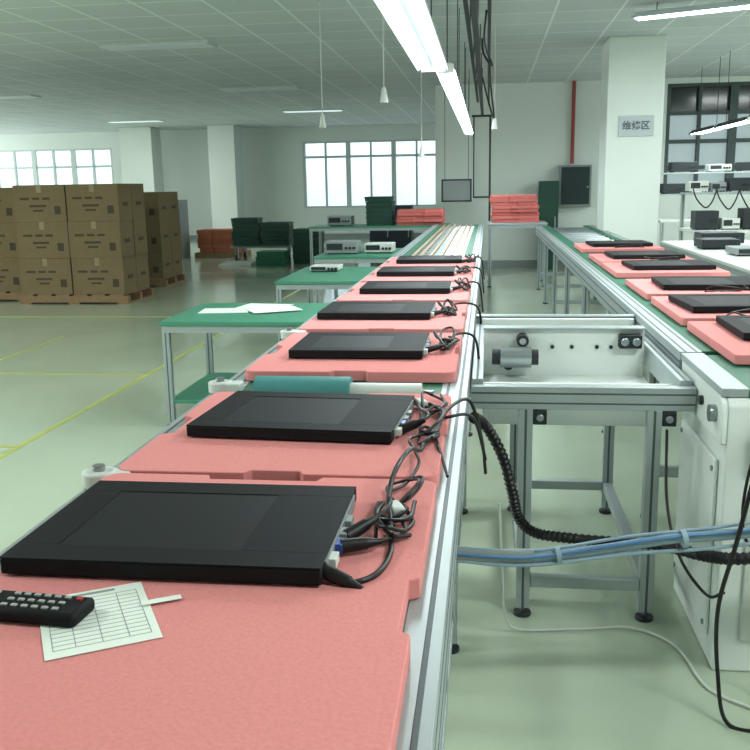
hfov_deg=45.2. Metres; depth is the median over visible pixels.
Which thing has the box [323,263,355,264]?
board
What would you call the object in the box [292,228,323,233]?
tray
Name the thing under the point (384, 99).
switch
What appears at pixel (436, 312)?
power cable
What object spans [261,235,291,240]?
tray
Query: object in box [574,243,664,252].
pallet
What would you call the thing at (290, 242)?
tray
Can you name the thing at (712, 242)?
instrument
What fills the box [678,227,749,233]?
countertop
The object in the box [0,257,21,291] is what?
cardboard box
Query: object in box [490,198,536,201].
foam slab
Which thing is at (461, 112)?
lamp
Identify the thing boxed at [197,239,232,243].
foam slab
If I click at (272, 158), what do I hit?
wall
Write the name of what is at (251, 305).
paper sheet
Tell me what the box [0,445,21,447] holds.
trim
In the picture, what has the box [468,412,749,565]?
corrugated hose
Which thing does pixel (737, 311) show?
power cable
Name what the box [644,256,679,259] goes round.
power cable
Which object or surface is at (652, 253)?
monitor
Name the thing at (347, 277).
work table
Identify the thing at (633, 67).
column
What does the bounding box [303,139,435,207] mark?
window
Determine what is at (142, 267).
cardboard box
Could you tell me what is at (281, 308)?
paper sheet
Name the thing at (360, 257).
work table
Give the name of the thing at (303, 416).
monitor
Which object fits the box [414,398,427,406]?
adapter
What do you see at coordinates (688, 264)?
monitor
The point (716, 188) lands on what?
cable
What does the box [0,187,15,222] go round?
cardboard box
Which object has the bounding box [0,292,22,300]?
wooden pallet
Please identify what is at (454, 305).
power cable
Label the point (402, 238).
storage cabinet
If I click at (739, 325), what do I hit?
monitor
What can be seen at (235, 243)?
tray
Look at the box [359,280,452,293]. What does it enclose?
monitor
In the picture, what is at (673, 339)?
conveyor line
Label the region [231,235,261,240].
tray
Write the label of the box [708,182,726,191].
instrument
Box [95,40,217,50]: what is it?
recessed light
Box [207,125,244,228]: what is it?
column
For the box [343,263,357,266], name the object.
board
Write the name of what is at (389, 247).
instrument
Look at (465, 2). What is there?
track
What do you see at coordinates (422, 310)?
monitor
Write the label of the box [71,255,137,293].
cardboard box
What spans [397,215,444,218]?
foam slab
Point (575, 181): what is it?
electrical box
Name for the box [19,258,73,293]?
cardboard box
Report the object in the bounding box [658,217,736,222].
countertop
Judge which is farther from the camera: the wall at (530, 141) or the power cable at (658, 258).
the wall at (530, 141)
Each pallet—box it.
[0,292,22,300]
[0,473,435,749]
[20,287,153,303]
[118,392,450,488]
[149,273,185,286]
[195,250,250,257]
[245,332,461,382]
[300,302,466,335]
[337,282,470,305]
[362,268,473,284]
[380,257,474,267]
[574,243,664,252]
[589,253,692,265]
[602,263,729,277]
[625,279,749,299]
[651,296,749,325]
[687,321,749,364]
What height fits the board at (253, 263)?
0.030 m
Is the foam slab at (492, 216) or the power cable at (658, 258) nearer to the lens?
the power cable at (658, 258)
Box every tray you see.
[231,217,261,222]
[231,222,262,226]
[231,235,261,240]
[232,226,262,231]
[232,231,262,236]
[232,240,262,245]
[255,255,289,261]
[256,250,289,256]
[256,260,289,266]
[261,231,292,235]
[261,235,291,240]
[262,221,293,226]
[262,240,292,244]
[263,226,293,231]
[291,243,324,248]
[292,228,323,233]
[292,233,324,238]
[292,248,324,253]
[292,254,318,258]
[293,238,324,243]
[293,259,319,263]
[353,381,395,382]
[364,196,393,200]
[365,201,394,205]
[365,206,395,210]
[365,210,395,215]
[365,215,394,220]
[366,220,395,225]
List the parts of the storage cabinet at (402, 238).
door, door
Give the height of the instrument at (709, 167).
0.100 m
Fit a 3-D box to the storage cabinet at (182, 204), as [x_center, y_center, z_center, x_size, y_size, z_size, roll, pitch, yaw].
[-4.138,-2.888,17.864,0.750,1.150,0.530,0,12,7]
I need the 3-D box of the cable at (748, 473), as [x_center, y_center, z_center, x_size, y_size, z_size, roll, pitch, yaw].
[1.058,0.237,2.238,0.255,0.450,0.084,0,12,3]
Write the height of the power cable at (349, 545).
0.024 m
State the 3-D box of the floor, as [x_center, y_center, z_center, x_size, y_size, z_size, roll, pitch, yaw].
[-1.909,-0.842,10.979,22.500,0.100,27.200,0,12,7]
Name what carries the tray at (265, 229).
on the tray at (275, 233)
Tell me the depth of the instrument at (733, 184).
9.82 m
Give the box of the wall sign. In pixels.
[618,115,653,136]
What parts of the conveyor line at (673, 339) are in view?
leg, leg, leg, leg, leg, rail, rail, leg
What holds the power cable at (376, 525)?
on the pallet at (234, 665)
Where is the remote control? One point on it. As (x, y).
(15, 606)
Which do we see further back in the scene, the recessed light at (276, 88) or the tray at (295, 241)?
the tray at (295, 241)
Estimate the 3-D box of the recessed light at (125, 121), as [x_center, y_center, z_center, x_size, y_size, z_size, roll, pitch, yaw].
[-5.466,-5.796,20.570,1.260,0.026,0.360,0,12,7]
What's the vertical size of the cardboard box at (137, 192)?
0.436 m
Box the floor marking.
[0,316,171,316]
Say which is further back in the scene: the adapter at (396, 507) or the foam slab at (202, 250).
the foam slab at (202, 250)
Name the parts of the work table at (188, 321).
leg, leg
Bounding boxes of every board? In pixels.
[218,263,255,265]
[222,261,255,263]
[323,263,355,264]
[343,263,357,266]
[441,79,471,201]
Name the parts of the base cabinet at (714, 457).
plate, rail, door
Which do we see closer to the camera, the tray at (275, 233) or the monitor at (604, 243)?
the monitor at (604, 243)
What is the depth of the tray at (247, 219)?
16.70 m
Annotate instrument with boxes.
[310,264,342,271]
[325,240,360,253]
[327,215,353,225]
[364,242,395,252]
[660,183,684,193]
[668,162,696,172]
[685,181,708,191]
[690,210,718,229]
[694,231,744,242]
[694,237,740,248]
[705,164,731,171]
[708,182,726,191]
[718,217,739,229]
[725,177,749,191]
[725,245,749,255]
[735,162,749,170]
[737,208,749,228]
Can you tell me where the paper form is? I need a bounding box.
[40,581,162,660]
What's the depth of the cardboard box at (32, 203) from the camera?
10.78 m
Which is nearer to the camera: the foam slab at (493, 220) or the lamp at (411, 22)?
the lamp at (411, 22)
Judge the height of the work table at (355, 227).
0.780 m
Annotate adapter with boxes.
[391,500,404,517]
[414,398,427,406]
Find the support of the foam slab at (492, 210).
on the foam slab at (494, 213)
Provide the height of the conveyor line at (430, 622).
0.849 m
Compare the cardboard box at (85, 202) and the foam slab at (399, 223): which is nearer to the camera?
the cardboard box at (85, 202)
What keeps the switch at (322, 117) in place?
hanging from the ceiling
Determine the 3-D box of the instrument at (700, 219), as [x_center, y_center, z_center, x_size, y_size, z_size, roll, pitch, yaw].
[3.553,-1.670,9.701,0.240,0.200,0.268,0,12,7]
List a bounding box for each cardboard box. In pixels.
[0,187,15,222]
[0,223,18,257]
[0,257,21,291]
[12,185,67,221]
[16,222,70,258]
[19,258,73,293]
[65,184,132,221]
[68,220,134,257]
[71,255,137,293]
[130,184,144,219]
[132,219,147,254]
[135,253,149,289]
[144,192,169,220]
[146,220,170,249]
[148,248,172,277]
[168,192,178,219]
[170,219,180,247]
[172,246,182,274]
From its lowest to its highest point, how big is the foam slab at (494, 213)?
0.043 m
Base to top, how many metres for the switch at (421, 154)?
0.110 m
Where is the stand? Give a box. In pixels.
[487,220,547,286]
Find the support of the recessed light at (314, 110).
in the ceiling
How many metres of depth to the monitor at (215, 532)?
1.29 m
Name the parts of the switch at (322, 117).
cord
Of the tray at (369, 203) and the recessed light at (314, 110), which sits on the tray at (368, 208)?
the tray at (369, 203)
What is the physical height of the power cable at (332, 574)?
0.302 m
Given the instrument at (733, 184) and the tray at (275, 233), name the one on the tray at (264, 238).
the tray at (275, 233)
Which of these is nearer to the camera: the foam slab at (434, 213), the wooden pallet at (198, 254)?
the foam slab at (434, 213)
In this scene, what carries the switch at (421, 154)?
hanging from the ceiling
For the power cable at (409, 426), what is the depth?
1.97 m
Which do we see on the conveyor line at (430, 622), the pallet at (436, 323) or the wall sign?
the pallet at (436, 323)
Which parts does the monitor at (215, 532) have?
connector panel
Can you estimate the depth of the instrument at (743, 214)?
9.55 m
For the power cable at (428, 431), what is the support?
on the pallet at (177, 452)
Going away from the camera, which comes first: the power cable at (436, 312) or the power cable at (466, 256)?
the power cable at (436, 312)
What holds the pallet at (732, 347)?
on the conveyor line at (673, 339)
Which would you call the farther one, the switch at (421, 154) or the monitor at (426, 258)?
the switch at (421, 154)
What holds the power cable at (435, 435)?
on the pallet at (177, 452)
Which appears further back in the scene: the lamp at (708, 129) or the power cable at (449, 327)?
the lamp at (708, 129)
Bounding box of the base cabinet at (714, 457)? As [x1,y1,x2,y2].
[673,353,749,671]
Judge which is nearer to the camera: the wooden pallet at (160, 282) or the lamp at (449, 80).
the lamp at (449, 80)
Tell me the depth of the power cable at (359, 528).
1.35 m
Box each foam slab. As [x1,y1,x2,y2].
[196,228,232,234]
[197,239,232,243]
[198,234,231,238]
[198,243,232,247]
[200,248,242,252]
[396,218,445,222]
[397,208,443,212]
[397,211,444,215]
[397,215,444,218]
[397,222,443,225]
[490,194,536,198]
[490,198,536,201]
[490,202,536,205]
[491,209,537,212]
[491,215,538,218]
[492,204,538,208]
[492,212,538,215]
[492,219,538,222]
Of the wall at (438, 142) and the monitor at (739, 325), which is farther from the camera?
the wall at (438, 142)
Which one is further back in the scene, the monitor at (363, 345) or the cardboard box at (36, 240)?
the cardboard box at (36, 240)
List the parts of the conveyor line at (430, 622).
roller bracket, rail, roller bracket, roller bracket, rail, leg, rail, leg, leg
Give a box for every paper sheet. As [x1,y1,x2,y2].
[198,308,249,313]
[236,303,293,307]
[246,306,301,312]
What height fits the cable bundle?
0.182 m
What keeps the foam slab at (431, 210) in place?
on the foam slab at (434, 213)
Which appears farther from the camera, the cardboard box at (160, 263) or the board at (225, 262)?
the board at (225, 262)
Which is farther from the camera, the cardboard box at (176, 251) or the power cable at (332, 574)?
the cardboard box at (176, 251)
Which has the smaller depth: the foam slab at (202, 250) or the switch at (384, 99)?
the switch at (384, 99)
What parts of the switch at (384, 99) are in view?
cord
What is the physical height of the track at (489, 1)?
0.420 m
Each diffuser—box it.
[0,96,38,98]
[100,43,213,50]
[110,121,162,122]
[284,110,341,112]
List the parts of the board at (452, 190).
panel, frame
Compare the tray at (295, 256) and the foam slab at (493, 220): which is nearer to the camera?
the foam slab at (493, 220)
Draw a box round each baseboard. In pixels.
[189,233,421,239]
[481,260,564,267]
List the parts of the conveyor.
leg, motor, leg, plate, plate, plate, leg, leg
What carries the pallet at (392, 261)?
on the conveyor line at (430, 622)
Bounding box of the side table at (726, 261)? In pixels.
[661,240,749,276]
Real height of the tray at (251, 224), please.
0.080 m
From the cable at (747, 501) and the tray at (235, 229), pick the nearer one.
the cable at (747, 501)
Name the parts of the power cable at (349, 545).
cord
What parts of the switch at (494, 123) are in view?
cord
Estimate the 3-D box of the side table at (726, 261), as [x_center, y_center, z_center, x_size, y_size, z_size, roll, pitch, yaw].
[2.938,-0.536,6.933,0.880,0.800,3.200,0,12,7]
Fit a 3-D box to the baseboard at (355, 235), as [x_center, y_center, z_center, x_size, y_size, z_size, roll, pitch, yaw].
[-4.671,-3.745,24.495,13.650,0.120,0.030,0,12,7]
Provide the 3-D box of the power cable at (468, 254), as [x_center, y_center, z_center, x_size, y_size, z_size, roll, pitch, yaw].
[0.659,-0.785,6.049,0.080,0.051,0.219,0,12,7]
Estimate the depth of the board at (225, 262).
16.03 m
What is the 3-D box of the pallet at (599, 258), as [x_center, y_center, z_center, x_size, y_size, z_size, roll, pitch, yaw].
[1.834,-0.800,6.212,0.630,0.030,0.680,0,12,7]
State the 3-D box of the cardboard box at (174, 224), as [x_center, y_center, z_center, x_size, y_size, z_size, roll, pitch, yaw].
[-3.256,-2.090,13.283,0.650,0.399,0.411,0,12,7]
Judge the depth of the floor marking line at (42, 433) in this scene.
5.81 m
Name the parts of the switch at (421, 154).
cord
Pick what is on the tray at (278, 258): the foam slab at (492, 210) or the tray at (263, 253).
the tray at (263, 253)
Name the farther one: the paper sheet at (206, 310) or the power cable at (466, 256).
the power cable at (466, 256)
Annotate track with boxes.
[463,0,478,101]
[470,0,483,114]
[488,0,491,105]
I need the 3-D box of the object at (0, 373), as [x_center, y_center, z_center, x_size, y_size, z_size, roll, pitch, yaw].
[-7.394,-0.052,7.426,11.500,0.002,0.040,0,12,7]
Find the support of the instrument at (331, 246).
on the work table at (360, 257)
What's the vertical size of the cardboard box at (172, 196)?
0.399 m
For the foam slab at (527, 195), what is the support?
on the foam slab at (514, 199)
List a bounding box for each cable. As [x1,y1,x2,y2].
[323,397,486,588]
[340,501,414,553]
[343,433,448,537]
[374,517,406,537]
[376,500,416,522]
[385,475,424,502]
[398,402,486,459]
[417,425,439,445]
[418,406,444,434]
[421,390,447,415]
[425,331,479,358]
[432,300,481,323]
[439,326,456,345]
[439,338,459,350]
[441,300,457,310]
[442,299,456,315]
[451,279,483,311]
[455,265,483,292]
[458,277,470,287]
[460,265,470,272]
[462,255,484,278]
[467,254,478,262]
[481,10,492,65]
[482,58,494,118]
[498,503,749,708]
[615,243,643,247]
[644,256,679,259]
[664,429,724,598]
[693,188,717,207]
[705,285,748,291]
[714,485,749,732]
[716,188,740,209]
[726,309,749,314]
[739,188,748,207]
[741,465,749,546]
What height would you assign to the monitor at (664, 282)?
0.028 m
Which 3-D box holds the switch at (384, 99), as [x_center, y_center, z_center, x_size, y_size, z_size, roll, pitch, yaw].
[0.061,-2.506,6.670,0.061,0.940,0.061,0,12,7]
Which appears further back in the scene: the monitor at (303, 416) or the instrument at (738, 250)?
the instrument at (738, 250)
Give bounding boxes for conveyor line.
[0,224,483,749]
[536,225,720,516]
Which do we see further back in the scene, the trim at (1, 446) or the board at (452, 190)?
the board at (452, 190)
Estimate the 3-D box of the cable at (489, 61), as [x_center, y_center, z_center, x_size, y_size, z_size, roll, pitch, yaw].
[0.780,-2.321,6.258,0.071,0.358,0.318,0,12,3]
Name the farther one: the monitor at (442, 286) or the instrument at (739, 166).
the instrument at (739, 166)
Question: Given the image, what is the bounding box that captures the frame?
[472,115,491,220]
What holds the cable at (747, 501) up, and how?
on the floor
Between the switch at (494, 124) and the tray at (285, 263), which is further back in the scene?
the tray at (285, 263)
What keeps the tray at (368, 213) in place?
on the tray at (368, 218)
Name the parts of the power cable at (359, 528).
cord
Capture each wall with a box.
[0,123,435,234]
[435,85,441,207]
[441,76,749,259]
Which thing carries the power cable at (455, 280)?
on the pallet at (460, 295)
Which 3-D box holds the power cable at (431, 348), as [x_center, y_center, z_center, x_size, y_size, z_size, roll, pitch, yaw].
[0.239,-0.051,2.940,0.108,0.185,0.370,5,13,25]
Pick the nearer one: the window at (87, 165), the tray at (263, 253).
the tray at (263, 253)
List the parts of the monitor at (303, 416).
connector panel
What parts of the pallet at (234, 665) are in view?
paper strip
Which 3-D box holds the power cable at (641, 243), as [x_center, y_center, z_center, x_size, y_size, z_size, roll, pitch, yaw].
[2.003,-1.020,7.095,0.225,0.033,0.062,0,12,7]
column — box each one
[118,127,163,191]
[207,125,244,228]
[597,35,666,244]
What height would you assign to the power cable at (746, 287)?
0.039 m
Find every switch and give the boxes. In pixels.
[319,2,325,127]
[319,115,325,127]
[380,15,387,102]
[380,87,387,102]
[419,72,423,156]
[419,147,423,156]
[491,24,496,129]
[491,118,496,129]
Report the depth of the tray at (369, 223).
13.22 m
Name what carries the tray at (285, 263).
on the floor
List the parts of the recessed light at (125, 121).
lamp frame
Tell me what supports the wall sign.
attached to the column at (633, 67)
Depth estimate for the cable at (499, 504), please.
2.69 m
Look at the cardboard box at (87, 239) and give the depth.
10.80 m
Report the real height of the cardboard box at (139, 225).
0.436 m
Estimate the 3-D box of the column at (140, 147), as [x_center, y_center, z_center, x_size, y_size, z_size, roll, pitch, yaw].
[-6.011,-4.902,23.352,0.870,2.900,0.720,0,12,7]
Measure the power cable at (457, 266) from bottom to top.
0.185 m
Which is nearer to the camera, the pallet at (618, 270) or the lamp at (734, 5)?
the pallet at (618, 270)
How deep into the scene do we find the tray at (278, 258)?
15.67 m
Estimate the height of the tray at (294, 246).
0.085 m
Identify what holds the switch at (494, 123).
hanging from the ceiling
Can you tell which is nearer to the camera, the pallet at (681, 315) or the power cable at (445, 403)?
the power cable at (445, 403)
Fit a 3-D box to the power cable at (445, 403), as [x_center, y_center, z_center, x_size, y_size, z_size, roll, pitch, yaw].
[0.135,0.060,2.096,0.070,0.034,0.187,0,12,7]
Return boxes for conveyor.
[471,314,696,622]
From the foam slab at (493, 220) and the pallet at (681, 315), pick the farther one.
the foam slab at (493, 220)
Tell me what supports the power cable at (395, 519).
on the pallet at (234, 665)
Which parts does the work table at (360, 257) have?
leg, leg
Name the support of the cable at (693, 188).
hanging from the bench at (681, 228)
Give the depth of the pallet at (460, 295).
4.22 m
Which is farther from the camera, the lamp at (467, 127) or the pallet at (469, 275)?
the lamp at (467, 127)
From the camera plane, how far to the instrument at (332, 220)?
13.28 m
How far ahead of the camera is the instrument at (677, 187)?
12.43 m
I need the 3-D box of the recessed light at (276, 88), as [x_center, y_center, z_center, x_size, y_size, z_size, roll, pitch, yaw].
[-1.819,-4.543,14.302,1.260,0.026,0.360,0,12,7]
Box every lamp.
[373,0,448,71]
[436,0,464,105]
[451,8,470,122]
[460,48,473,134]
[631,0,749,20]
[688,57,726,134]
[714,51,749,128]
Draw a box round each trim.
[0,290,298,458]
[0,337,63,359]
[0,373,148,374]
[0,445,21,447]
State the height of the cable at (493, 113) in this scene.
0.539 m
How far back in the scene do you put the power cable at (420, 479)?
1.48 m
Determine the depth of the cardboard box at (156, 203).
12.59 m
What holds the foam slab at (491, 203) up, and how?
on the foam slab at (537, 205)
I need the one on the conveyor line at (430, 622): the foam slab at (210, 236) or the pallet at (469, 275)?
the pallet at (469, 275)
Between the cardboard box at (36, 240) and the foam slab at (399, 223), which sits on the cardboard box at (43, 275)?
the cardboard box at (36, 240)
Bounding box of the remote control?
[0,590,94,626]
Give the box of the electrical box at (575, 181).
[558,165,591,205]
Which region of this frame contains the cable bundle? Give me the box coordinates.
[456,521,749,566]
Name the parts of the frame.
post, post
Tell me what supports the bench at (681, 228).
on the floor
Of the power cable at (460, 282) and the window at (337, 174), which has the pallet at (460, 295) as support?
the power cable at (460, 282)
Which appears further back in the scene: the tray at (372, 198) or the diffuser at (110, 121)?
the diffuser at (110, 121)
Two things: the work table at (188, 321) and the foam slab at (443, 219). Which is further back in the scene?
the foam slab at (443, 219)
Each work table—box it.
[159,303,329,424]
[274,267,376,341]
[308,223,450,265]
[313,248,402,302]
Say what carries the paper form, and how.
on the pallet at (234, 665)
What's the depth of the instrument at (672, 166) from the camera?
12.36 m
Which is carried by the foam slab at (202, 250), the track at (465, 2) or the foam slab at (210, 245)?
the foam slab at (210, 245)
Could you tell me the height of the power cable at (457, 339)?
0.039 m
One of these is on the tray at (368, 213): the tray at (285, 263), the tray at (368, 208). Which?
the tray at (368, 208)
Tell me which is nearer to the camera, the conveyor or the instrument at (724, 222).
the conveyor
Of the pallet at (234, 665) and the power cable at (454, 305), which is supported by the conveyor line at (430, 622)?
the pallet at (234, 665)
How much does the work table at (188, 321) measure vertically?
0.620 m
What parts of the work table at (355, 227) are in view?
leg, leg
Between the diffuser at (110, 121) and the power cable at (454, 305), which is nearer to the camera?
the power cable at (454, 305)
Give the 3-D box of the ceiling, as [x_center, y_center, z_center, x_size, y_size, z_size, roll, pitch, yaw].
[-1.960,-3.777,10.362,22.500,0.100,27.200,0,12,7]
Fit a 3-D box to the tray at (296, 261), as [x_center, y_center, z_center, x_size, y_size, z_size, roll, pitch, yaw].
[-1.185,-2.065,16.293,0.524,0.085,0.424,0,12,7]
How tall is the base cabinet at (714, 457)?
0.809 m
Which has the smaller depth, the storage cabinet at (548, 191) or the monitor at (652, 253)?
the monitor at (652, 253)
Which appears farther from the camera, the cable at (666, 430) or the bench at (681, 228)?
the bench at (681, 228)
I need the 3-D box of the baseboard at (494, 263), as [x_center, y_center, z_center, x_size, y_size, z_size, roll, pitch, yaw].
[5.446,-1.795,14.369,8.750,0.120,0.030,0,12,7]
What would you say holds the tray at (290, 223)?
on the tray at (265, 229)
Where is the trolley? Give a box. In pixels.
[230,245,291,261]
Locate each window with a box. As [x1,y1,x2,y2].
[0,148,113,187]
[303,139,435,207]
[663,81,749,193]
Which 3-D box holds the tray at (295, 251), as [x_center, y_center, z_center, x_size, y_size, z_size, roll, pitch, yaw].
[-1.198,-2.241,16.257,0.524,0.085,0.424,0,12,7]
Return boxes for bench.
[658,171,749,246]
[678,191,749,240]
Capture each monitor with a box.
[0,480,356,584]
[186,391,414,443]
[288,332,430,358]
[317,301,436,319]
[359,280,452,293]
[377,266,456,275]
[396,255,463,263]
[585,240,652,246]
[604,250,685,258]
[621,259,715,269]
[651,276,749,289]
[668,294,749,312]
[716,315,749,339]
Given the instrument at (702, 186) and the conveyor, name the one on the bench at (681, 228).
the instrument at (702, 186)
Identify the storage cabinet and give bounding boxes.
[178,200,190,258]
[370,205,413,247]
[537,181,558,269]
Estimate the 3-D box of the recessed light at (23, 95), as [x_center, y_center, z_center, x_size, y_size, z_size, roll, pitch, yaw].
[-6.186,-4.580,14.842,1.260,0.026,0.360,0,12,7]
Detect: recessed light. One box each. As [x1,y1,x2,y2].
[0,94,40,98]
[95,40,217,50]
[106,120,164,122]
[219,86,301,91]
[281,109,343,112]
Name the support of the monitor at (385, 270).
on the pallet at (469, 275)
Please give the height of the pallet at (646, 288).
0.030 m
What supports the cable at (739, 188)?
hanging from the bench at (681, 228)
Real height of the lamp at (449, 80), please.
0.860 m
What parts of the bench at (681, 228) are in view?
leg, shelf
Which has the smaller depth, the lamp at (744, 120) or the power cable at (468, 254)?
the power cable at (468, 254)
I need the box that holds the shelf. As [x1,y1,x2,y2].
[174,373,236,403]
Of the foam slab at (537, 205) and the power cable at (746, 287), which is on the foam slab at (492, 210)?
the foam slab at (537, 205)
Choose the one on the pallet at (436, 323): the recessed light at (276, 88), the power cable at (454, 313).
the power cable at (454, 313)
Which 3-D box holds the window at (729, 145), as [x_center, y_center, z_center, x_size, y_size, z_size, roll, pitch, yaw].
[6.566,-3.687,13.920,4.170,1.670,0.110,0,12,7]
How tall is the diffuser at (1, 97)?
0.008 m
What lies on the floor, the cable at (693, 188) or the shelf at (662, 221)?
the shelf at (662, 221)
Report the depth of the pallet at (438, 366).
2.60 m
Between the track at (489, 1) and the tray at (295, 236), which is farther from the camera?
the tray at (295, 236)
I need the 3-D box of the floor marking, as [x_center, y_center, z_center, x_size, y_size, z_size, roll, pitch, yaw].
[-7.028,-0.671,10.342,11.500,0.003,0.045,0,12,7]
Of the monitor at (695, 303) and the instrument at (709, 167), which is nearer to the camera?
the monitor at (695, 303)
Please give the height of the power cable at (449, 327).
0.035 m
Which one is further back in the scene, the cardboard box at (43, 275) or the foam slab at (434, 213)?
the foam slab at (434, 213)
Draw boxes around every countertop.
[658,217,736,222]
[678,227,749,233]
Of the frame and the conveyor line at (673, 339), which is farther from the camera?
the frame
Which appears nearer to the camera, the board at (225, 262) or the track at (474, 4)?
the track at (474, 4)
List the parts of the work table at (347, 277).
leg, leg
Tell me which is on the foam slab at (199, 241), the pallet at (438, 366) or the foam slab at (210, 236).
the foam slab at (210, 236)
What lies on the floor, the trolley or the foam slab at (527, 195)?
the trolley
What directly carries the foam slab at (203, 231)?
on the foam slab at (210, 236)
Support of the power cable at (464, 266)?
on the pallet at (469, 275)
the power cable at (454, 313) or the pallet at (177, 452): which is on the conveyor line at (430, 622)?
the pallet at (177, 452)
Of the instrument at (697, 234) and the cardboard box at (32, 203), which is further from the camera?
the cardboard box at (32, 203)
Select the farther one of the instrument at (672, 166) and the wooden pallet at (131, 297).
the instrument at (672, 166)
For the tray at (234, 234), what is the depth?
16.75 m
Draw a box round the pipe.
[570,81,575,163]
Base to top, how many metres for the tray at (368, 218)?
0.066 m
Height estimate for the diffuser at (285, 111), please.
0.008 m
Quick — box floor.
[0,237,749,749]
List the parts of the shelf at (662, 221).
leg, shelf, shelf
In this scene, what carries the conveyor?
on the floor
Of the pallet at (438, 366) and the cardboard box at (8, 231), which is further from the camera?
the cardboard box at (8, 231)
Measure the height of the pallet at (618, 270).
0.030 m
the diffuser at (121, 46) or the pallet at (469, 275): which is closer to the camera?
the pallet at (469, 275)
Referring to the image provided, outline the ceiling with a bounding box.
[0,0,749,134]
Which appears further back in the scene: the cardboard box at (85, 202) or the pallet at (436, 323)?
the cardboard box at (85, 202)

